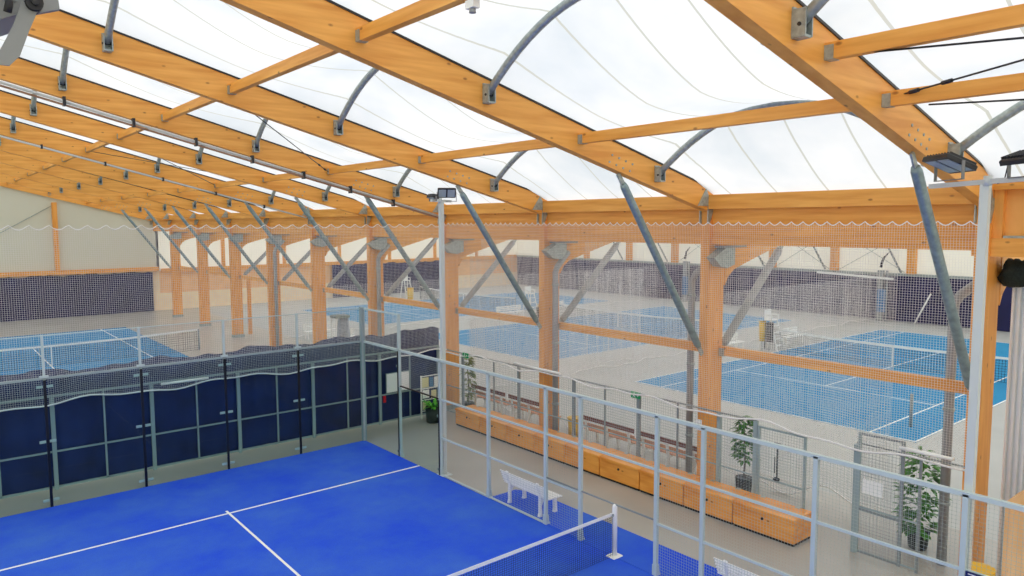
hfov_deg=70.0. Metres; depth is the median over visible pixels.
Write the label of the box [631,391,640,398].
exit sign
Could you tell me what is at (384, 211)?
eave purlin
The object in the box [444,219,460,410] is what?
column
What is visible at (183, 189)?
strut
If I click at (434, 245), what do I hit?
wall post
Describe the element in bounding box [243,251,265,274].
brace
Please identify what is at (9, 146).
rafter
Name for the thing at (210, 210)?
knee brace
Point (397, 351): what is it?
glass panel
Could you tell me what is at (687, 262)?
mast
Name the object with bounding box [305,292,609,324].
court
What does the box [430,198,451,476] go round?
mast
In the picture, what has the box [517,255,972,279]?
wall timber
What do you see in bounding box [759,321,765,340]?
waste bin
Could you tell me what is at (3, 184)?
rafter
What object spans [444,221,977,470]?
safety net
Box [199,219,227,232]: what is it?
beam
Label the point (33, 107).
arch
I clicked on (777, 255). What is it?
brace
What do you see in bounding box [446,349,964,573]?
fence
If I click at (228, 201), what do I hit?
arch
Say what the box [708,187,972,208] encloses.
eave purlin
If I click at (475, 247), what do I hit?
rafter
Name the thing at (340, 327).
covered chair
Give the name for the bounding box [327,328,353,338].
bench
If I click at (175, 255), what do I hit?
column
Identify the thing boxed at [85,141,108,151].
strut
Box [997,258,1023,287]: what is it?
net
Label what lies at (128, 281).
curtain
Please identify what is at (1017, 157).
floodlight
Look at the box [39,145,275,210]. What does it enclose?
ceiling
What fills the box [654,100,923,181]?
arch
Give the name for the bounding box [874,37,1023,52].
cable
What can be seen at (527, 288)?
chair
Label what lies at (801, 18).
arch
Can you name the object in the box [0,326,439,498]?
fence
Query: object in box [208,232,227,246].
rafter
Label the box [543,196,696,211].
eave purlin
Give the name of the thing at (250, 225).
safety net
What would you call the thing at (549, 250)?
hopper
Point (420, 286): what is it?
net
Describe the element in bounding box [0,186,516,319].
wall
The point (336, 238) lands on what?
rafter
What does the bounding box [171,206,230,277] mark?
knee brace
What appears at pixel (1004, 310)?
curtain
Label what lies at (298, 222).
beam
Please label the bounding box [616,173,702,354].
knee brace
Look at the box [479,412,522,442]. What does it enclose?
storage bench
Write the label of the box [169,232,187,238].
hopper
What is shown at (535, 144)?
strut
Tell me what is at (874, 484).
notice sheet
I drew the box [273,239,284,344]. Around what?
downpipe
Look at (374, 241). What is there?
hopper
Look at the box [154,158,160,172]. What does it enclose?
arch
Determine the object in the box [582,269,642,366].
net
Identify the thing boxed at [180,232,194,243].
rafter
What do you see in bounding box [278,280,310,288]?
rail
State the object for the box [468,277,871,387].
net
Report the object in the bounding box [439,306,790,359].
court
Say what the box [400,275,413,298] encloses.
chair
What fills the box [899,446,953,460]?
bar
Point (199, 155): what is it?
arch
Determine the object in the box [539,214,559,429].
column
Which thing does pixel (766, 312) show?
chair
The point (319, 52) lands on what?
strut
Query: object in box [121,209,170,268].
knee brace
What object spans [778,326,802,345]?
bench
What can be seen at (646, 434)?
bench
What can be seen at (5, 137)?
cable conduit
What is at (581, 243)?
knee brace
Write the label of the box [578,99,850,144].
strut
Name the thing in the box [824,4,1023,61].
roof purlin
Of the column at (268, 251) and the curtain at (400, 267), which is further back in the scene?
the curtain at (400, 267)
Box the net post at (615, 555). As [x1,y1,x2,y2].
[606,504,622,559]
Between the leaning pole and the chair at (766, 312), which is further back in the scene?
the leaning pole
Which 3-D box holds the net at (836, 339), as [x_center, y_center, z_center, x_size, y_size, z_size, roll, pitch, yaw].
[17.011,2.970,32.681,0.086,1.115,12.740,-4,7,-39]
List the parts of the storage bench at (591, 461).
lid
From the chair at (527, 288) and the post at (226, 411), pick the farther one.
the chair at (527, 288)
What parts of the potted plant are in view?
pot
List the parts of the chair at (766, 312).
backrest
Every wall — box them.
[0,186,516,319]
[517,240,973,276]
[996,287,1023,575]
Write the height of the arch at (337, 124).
1.365 m
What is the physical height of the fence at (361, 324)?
4.020 m
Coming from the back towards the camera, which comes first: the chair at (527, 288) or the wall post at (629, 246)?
the wall post at (629, 246)
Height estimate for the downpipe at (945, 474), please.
5.563 m
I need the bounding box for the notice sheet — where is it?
[862,479,882,497]
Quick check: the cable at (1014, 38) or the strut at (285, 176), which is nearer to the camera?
the cable at (1014, 38)
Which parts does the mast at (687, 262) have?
white panel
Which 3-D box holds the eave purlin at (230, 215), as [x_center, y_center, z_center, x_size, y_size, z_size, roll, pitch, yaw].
[-14.219,-3.887,39.179,0.180,0.320,5.400,-4,7,-39]
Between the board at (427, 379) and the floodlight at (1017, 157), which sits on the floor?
the board at (427, 379)
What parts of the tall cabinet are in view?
door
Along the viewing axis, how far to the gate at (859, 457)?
13.90 m
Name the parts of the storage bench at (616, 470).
lid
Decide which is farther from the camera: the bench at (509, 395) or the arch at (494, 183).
the bench at (509, 395)
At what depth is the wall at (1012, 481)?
12.82 m
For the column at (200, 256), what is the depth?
46.38 m
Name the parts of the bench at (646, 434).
frame, frame, frame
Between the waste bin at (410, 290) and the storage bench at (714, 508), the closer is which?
the storage bench at (714, 508)
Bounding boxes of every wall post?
[51,202,60,270]
[220,239,224,265]
[433,238,436,257]
[626,242,632,260]
[671,243,678,262]
[830,247,839,270]
[906,249,917,273]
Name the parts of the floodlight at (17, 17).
plate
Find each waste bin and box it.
[406,287,413,298]
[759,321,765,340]
[766,322,773,350]
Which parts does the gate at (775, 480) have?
gate rail, gate rail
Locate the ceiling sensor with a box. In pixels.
[465,0,479,13]
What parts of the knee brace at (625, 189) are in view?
plate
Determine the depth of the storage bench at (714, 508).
16.12 m
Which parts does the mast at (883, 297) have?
white panel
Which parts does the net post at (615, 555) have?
post, foot plate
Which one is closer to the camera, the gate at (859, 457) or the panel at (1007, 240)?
the panel at (1007, 240)
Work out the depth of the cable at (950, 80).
8.57 m
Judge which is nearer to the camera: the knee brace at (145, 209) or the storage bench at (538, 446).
the storage bench at (538, 446)
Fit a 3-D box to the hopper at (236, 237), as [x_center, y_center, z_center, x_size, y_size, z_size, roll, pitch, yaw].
[-15.488,-2.836,41.523,1.230,0.500,0.240,-4,7,-39]
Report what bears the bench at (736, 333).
on the floor
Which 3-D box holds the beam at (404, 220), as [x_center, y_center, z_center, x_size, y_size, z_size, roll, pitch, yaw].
[-3.893,-2.290,27.047,0.180,0.810,4.980,-4,7,-39]
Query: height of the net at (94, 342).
1.115 m
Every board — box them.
[383,372,408,402]
[420,374,438,418]
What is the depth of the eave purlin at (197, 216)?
44.48 m
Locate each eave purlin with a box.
[168,215,192,219]
[195,214,222,218]
[228,213,253,218]
[265,211,297,217]
[310,209,359,216]
[367,207,424,215]
[444,203,533,213]
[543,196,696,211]
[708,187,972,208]
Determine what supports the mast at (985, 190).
on the floor
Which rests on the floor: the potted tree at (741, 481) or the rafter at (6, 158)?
the potted tree at (741, 481)
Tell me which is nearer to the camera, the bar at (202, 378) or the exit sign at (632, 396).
the exit sign at (632, 396)
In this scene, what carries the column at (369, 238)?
on the floor
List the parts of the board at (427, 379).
leg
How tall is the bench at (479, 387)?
0.860 m
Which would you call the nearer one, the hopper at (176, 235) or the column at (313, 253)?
the column at (313, 253)
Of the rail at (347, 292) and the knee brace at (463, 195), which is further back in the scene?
the rail at (347, 292)
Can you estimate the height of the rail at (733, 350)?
0.225 m
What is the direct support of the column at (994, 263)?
on the floor
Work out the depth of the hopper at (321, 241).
32.96 m
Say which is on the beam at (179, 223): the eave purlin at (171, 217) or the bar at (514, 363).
the eave purlin at (171, 217)
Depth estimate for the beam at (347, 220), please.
30.86 m
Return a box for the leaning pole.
[913,294,931,323]
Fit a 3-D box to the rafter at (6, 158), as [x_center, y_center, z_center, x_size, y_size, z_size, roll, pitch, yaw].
[-21.063,-5.344,37.028,13.570,4.316,0.240,-4,7,-39]
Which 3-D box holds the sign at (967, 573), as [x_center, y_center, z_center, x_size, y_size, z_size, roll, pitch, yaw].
[5.900,3.727,9.265,0.017,0.200,0.290,-4,7,-39]
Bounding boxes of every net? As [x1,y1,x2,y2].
[0,224,445,411]
[0,329,199,370]
[283,266,657,337]
[420,286,515,312]
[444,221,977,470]
[448,513,612,575]
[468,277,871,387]
[470,239,898,512]
[559,303,698,336]
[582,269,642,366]
[764,328,1007,382]
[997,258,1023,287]
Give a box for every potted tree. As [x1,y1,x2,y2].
[459,357,476,405]
[729,415,752,491]
[891,446,950,550]
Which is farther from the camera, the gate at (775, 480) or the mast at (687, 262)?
the mast at (687, 262)
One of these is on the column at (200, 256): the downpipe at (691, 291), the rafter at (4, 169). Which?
the rafter at (4, 169)
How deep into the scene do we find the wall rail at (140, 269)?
51.29 m
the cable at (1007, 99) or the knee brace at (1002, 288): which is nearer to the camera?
the cable at (1007, 99)
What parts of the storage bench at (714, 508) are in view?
lid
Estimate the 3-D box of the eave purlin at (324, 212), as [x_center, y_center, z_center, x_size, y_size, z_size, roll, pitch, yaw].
[-7.376,-3.178,30.918,0.180,0.320,5.100,-4,7,-39]
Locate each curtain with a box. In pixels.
[0,272,153,321]
[332,260,438,297]
[517,257,1011,331]
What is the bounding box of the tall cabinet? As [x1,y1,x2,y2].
[1001,490,1023,575]
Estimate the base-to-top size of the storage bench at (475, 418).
0.565 m
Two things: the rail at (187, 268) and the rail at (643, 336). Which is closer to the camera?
the rail at (643, 336)
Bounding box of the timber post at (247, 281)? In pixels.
[246,280,252,333]
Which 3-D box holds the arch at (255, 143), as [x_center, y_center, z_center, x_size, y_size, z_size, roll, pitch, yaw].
[-5.693,-4.338,18.679,0.190,1.365,4.900,-4,7,-39]
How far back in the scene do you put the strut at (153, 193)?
37.39 m
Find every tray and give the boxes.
[550,241,577,242]
[715,245,746,247]
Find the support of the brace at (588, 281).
attached to the column at (541, 227)
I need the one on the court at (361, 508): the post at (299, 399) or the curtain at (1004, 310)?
the post at (299, 399)
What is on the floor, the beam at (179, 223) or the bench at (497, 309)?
the bench at (497, 309)
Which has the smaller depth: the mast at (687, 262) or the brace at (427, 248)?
the brace at (427, 248)
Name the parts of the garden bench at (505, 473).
leg frame, leg frame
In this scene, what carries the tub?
on the floor
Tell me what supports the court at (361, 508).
on the floor
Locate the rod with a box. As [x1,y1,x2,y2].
[0,206,50,232]
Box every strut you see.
[27,171,38,175]
[43,163,55,169]
[62,155,75,161]
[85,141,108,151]
[100,198,111,201]
[117,123,150,139]
[121,195,136,198]
[147,191,165,195]
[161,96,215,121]
[177,187,196,191]
[214,180,247,187]
[227,44,338,94]
[262,173,301,181]
[327,160,398,173]
[355,0,466,43]
[418,139,553,163]
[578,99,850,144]
[881,73,1023,107]
[890,249,901,272]
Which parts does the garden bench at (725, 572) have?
leg frame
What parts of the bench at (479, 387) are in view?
frame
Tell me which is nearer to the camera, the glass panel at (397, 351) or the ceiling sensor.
the ceiling sensor
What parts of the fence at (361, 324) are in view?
panel, post, panel, post, rail, panel, post, panel, post, panel, corner post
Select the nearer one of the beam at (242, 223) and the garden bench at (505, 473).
the garden bench at (505, 473)
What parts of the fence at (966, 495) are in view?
rail, panel, post, panel, rail, post, panel, post, rail, rail, panel, post, panel, post, door cord, panel, post, panel, rail, post, rail, rail, panel, post, panel, post, panel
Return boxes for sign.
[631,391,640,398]
[965,571,980,575]
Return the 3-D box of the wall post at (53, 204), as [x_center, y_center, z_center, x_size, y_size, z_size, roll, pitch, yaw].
[-31.531,-3.548,50.556,0.300,4.700,0.280,-4,7,-39]
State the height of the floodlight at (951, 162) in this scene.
0.360 m
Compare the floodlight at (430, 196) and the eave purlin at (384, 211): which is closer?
the floodlight at (430, 196)
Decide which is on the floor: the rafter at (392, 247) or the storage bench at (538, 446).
the storage bench at (538, 446)
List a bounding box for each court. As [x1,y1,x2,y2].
[0,327,188,374]
[0,440,653,575]
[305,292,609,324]
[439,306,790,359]
[634,329,1008,442]
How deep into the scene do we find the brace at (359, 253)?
34.23 m
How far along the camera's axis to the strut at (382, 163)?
20.44 m
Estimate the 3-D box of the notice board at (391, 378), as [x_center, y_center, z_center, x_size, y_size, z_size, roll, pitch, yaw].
[-3.767,3.206,23.866,0.990,0.925,0.065,-4,7,-39]
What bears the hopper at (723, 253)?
attached to the column at (716, 306)
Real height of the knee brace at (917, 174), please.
4.099 m
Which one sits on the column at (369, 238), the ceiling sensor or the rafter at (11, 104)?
the rafter at (11, 104)
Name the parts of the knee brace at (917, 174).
plate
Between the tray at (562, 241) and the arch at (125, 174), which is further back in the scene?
the arch at (125, 174)
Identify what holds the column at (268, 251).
on the floor
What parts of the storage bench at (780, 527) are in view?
lid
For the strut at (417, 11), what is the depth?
9.82 m
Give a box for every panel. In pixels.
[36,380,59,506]
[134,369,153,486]
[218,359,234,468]
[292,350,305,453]
[396,351,399,455]
[437,400,439,474]
[971,182,1023,256]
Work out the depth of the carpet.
14.83 m
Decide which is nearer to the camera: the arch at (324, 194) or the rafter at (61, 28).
the rafter at (61, 28)
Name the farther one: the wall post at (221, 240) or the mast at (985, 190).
the wall post at (221, 240)
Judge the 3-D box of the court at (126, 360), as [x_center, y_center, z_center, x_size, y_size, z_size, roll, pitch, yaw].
[-21.205,3.581,33.642,11.100,0.014,23.600,-4,7,-39]
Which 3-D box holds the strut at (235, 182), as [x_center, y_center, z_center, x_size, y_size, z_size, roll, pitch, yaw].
[-10.573,-4.054,28.195,0.154,0.198,5.100,-4,7,-39]
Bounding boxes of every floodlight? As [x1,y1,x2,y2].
[0,0,59,65]
[426,194,438,200]
[437,188,456,201]
[922,151,977,181]
[999,150,1023,178]
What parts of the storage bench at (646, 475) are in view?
lid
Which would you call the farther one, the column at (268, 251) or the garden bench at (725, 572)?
the column at (268, 251)
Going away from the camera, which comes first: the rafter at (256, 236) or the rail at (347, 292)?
the rail at (347, 292)
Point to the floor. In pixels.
(419, 437)
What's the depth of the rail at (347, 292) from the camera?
31.73 m
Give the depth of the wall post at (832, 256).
50.49 m
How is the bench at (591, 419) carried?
on the floor
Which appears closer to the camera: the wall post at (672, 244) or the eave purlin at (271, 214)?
the eave purlin at (271, 214)
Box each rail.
[0,267,158,276]
[161,255,516,272]
[179,266,197,270]
[206,270,228,276]
[239,275,266,281]
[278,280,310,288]
[323,287,367,297]
[381,296,437,309]
[456,307,538,325]
[558,322,697,350]
[719,346,966,393]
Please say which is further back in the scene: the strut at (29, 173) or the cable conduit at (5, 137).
the strut at (29, 173)
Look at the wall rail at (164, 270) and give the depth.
63.66 m
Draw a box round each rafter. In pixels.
[0,57,445,223]
[0,90,371,223]
[0,116,313,224]
[0,137,268,224]
[0,151,230,224]
[0,163,198,224]
[0,173,171,224]
[0,181,152,224]
[28,9,546,223]
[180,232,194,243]
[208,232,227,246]
[220,0,712,223]
[241,233,265,247]
[279,234,309,252]
[325,235,365,254]
[384,237,426,258]
[459,238,505,265]
[704,0,994,222]
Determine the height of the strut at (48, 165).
0.198 m
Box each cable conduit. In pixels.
[0,81,438,217]
[0,135,306,218]
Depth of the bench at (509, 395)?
23.53 m
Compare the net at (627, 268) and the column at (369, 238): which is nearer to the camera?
the column at (369, 238)
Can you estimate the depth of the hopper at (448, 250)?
24.90 m
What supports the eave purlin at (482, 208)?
on the beam at (498, 218)
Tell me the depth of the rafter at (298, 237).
37.86 m
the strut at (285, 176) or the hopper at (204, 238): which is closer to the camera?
the strut at (285, 176)
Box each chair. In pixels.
[330,313,349,337]
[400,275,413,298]
[524,286,535,314]
[759,309,782,351]
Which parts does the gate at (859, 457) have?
gate rail, gate rail, gate rail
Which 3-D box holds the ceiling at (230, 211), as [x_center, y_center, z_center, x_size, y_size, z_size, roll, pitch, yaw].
[-19.310,-5.608,34.814,13.500,3.948,5.600,-4,7,-39]
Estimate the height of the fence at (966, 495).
4.001 m
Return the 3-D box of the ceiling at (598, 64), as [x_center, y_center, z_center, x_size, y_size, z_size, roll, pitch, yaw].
[-3.841,-4.006,16.142,13.500,3.948,32.400,-4,7,-39]
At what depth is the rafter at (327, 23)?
12.01 m
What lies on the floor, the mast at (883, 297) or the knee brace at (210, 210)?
the mast at (883, 297)
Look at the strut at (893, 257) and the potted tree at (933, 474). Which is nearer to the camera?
the potted tree at (933, 474)
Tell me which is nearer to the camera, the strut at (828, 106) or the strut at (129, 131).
the strut at (828, 106)
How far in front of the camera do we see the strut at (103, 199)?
46.81 m
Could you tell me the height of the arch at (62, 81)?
1.365 m
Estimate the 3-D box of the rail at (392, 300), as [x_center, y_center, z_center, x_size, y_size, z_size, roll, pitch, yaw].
[-3.628,0.587,27.514,0.150,0.225,4.980,-4,7,-39]
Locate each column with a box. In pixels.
[169,221,183,316]
[196,221,210,326]
[228,222,244,337]
[265,221,281,346]
[309,221,326,343]
[366,217,383,335]
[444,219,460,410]
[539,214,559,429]
[697,211,724,479]
[957,207,1001,574]
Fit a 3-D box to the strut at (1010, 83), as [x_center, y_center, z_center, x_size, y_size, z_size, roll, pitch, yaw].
[6.582,-2.277,7.486,0.154,0.198,5.400,-4,7,-39]
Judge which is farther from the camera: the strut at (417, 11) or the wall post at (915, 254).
the wall post at (915, 254)
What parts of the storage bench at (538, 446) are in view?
lid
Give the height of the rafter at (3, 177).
4.316 m
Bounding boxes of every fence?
[0,307,366,440]
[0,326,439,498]
[363,308,1023,575]
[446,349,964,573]
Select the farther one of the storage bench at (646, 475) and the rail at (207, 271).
the rail at (207, 271)
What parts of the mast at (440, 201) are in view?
cross arm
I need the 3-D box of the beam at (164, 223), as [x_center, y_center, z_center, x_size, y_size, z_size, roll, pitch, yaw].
[-25.155,-4.492,52.712,0.180,0.810,4.780,-4,7,-39]
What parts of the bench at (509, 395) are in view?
frame, frame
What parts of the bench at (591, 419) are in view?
frame, frame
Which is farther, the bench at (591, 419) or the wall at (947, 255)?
the wall at (947, 255)
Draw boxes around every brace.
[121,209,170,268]
[144,208,197,272]
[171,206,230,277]
[204,203,267,283]
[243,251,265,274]
[244,202,311,290]
[281,250,309,280]
[294,197,368,300]
[327,243,366,287]
[364,196,439,310]
[384,238,437,295]
[455,185,541,328]
[459,240,516,306]
[559,242,619,321]
[560,241,610,272]
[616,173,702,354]
[722,246,782,345]
[724,245,774,284]
[909,151,969,389]
[998,257,1023,305]
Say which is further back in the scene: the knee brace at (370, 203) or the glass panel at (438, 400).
the knee brace at (370, 203)
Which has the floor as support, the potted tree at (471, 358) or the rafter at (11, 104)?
the potted tree at (471, 358)
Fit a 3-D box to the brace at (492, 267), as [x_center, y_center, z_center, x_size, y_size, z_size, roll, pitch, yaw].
[-0.859,-0.531,26.328,2.832,2.646,0.193,-4,7,-39]
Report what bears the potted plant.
on the floor
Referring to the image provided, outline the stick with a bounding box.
[909,393,913,426]
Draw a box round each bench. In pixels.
[303,322,335,339]
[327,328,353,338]
[455,405,495,432]
[471,384,510,412]
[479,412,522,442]
[496,305,518,312]
[500,469,562,517]
[506,421,551,452]
[508,394,560,421]
[535,430,577,463]
[565,439,617,476]
[583,415,641,452]
[599,451,653,490]
[639,464,699,506]
[641,431,696,473]
[683,478,750,524]
[713,557,758,575]
[722,332,744,348]
[733,493,810,546]
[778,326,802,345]
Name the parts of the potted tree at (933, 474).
pot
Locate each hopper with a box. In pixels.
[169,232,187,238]
[198,234,209,240]
[228,233,249,241]
[265,234,289,243]
[310,236,334,246]
[367,237,396,249]
[444,239,467,253]
[542,241,577,258]
[706,245,746,267]
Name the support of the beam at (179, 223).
attached to the column at (200, 256)
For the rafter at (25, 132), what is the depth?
28.20 m
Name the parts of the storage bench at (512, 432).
lid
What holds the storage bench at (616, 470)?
on the floor
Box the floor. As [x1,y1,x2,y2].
[0,284,1009,575]
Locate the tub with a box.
[971,561,995,575]
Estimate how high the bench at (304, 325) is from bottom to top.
0.860 m
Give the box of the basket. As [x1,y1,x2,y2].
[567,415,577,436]
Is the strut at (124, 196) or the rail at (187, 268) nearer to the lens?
the strut at (124, 196)
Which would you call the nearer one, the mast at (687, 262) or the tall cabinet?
the tall cabinet
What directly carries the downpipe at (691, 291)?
on the floor
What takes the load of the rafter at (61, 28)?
on the column at (541, 227)
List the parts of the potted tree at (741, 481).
pot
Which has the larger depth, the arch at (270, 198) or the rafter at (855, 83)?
the arch at (270, 198)
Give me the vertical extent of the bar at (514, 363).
0.067 m
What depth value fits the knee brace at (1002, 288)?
12.84 m
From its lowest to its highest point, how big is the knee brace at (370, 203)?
4.099 m
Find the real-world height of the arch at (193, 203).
1.365 m
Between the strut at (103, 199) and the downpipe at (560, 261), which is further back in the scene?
the strut at (103, 199)
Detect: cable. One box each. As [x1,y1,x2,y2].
[91,151,205,171]
[255,115,327,171]
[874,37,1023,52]
[904,59,1023,93]
[928,99,1023,104]
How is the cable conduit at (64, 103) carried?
attached to the rafter at (22, 72)
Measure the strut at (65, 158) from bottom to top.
0.198 m
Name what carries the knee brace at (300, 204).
attached to the column at (369, 238)
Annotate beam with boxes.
[153,220,168,230]
[172,220,195,231]
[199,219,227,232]
[231,218,265,233]
[269,217,309,234]
[314,216,365,235]
[371,215,438,237]
[446,213,538,239]
[547,210,700,243]
[712,204,975,250]
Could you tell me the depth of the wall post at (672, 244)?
61.01 m
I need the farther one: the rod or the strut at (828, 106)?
the rod
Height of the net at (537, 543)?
0.878 m
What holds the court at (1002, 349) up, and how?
on the floor
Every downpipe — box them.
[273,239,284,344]
[376,243,389,335]
[552,250,568,430]
[685,266,699,472]
[936,281,972,565]
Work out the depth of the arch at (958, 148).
10.61 m
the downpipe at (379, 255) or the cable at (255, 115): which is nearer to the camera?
the cable at (255, 115)
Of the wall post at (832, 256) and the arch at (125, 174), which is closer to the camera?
the arch at (125, 174)
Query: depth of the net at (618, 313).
44.66 m
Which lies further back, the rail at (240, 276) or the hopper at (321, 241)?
the rail at (240, 276)
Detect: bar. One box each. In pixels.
[161,377,208,385]
[513,362,560,374]
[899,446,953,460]
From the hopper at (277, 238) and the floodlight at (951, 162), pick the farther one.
the hopper at (277, 238)
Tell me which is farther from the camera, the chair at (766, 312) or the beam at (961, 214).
the chair at (766, 312)
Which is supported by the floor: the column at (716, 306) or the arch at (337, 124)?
the column at (716, 306)
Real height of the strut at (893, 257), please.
2.852 m
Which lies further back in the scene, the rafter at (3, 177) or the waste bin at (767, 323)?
the rafter at (3, 177)
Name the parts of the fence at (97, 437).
thin post, rail, rail, rail, post, rail, rail, thin post, rail, post, rail, rail, thin post, rail, post, rail, rail, thin post, rail, post, rail, rail, thin post, rail, post, rail, rail, rail, thin post, post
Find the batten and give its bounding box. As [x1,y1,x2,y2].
[817,271,893,279]
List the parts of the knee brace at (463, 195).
plate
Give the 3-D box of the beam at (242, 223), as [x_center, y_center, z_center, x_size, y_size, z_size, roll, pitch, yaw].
[-14.078,-3.345,39.342,0.180,0.810,5.380,-4,7,-39]
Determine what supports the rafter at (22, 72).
on the column at (449, 343)
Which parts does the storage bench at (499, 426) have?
lid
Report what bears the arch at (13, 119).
attached to the ceiling at (598, 64)
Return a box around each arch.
[10,116,15,132]
[29,90,37,115]
[58,48,69,90]
[98,177,101,184]
[101,0,118,52]
[123,170,127,178]
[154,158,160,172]
[192,201,196,208]
[195,143,205,163]
[227,198,231,206]
[252,118,267,152]
[268,191,275,203]
[322,186,331,200]
[333,68,378,135]
[393,168,410,196]
[482,0,763,104]
[490,151,526,191]
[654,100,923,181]
[791,0,828,40]
[948,101,1023,156]
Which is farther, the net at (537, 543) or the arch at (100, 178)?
the arch at (100, 178)
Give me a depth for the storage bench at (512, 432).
21.13 m
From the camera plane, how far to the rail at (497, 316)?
23.72 m
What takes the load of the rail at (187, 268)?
attached to the column at (200, 256)
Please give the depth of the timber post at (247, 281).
42.95 m
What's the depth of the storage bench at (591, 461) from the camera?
19.07 m
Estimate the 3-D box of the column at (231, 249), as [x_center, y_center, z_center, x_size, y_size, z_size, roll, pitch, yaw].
[-15.753,-0.533,41.840,0.730,6.720,0.280,-4,7,-39]
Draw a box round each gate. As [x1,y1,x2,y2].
[756,425,806,508]
[854,432,905,566]
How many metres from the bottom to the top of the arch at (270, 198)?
1.365 m
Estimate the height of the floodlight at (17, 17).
0.355 m
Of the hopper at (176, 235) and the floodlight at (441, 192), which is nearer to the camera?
the floodlight at (441, 192)
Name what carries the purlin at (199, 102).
attached to the rafter at (61, 28)
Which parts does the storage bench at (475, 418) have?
lid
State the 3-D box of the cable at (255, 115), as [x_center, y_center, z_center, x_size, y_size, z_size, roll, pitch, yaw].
[-5.729,-3.774,18.697,0.048,1.220,6.725,0,5,4]
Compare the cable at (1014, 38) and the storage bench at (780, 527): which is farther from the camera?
the storage bench at (780, 527)
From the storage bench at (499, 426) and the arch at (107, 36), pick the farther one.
the storage bench at (499, 426)
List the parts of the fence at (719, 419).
panel, post, panel, post, panel, post, rail, panel, post, panel, rail, post, rail, panel, post, rail, panel, post, rail, panel, post, rail, panel, post, post, rail, rail, panel, rail, post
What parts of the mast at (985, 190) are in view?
cross arm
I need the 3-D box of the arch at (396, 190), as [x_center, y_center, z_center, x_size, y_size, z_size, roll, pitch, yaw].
[-2.218,-3.446,21.634,0.190,1.365,4.900,-4,7,-39]
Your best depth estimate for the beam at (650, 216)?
18.71 m
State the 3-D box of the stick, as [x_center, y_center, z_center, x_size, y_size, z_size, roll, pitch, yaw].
[12.590,3.864,23.076,0.095,1.070,0.100,-4,7,-39]
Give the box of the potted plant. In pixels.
[422,398,437,423]
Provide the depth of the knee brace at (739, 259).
17.53 m
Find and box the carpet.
[493,489,722,575]
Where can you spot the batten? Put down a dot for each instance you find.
(843, 274)
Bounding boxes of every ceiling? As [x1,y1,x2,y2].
[0,0,1023,209]
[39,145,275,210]
[212,205,239,212]
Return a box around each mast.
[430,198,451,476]
[682,249,689,301]
[876,253,888,320]
[928,176,1023,569]
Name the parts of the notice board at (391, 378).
panel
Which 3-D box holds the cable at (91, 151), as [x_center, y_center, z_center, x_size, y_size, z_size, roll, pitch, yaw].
[-12.349,-4.460,26.689,6.872,1.220,0.048,1,5,8]
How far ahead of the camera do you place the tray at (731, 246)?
16.75 m
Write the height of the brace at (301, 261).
2.646 m
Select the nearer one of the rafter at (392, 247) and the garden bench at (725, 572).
the garden bench at (725, 572)
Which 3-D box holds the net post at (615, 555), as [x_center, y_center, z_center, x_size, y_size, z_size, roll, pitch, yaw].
[1.988,4.692,14.169,0.260,1.042,0.220,-4,7,-39]
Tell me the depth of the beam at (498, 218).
22.71 m
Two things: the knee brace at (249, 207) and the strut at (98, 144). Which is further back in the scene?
the knee brace at (249, 207)
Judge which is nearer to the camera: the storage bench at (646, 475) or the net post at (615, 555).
the net post at (615, 555)

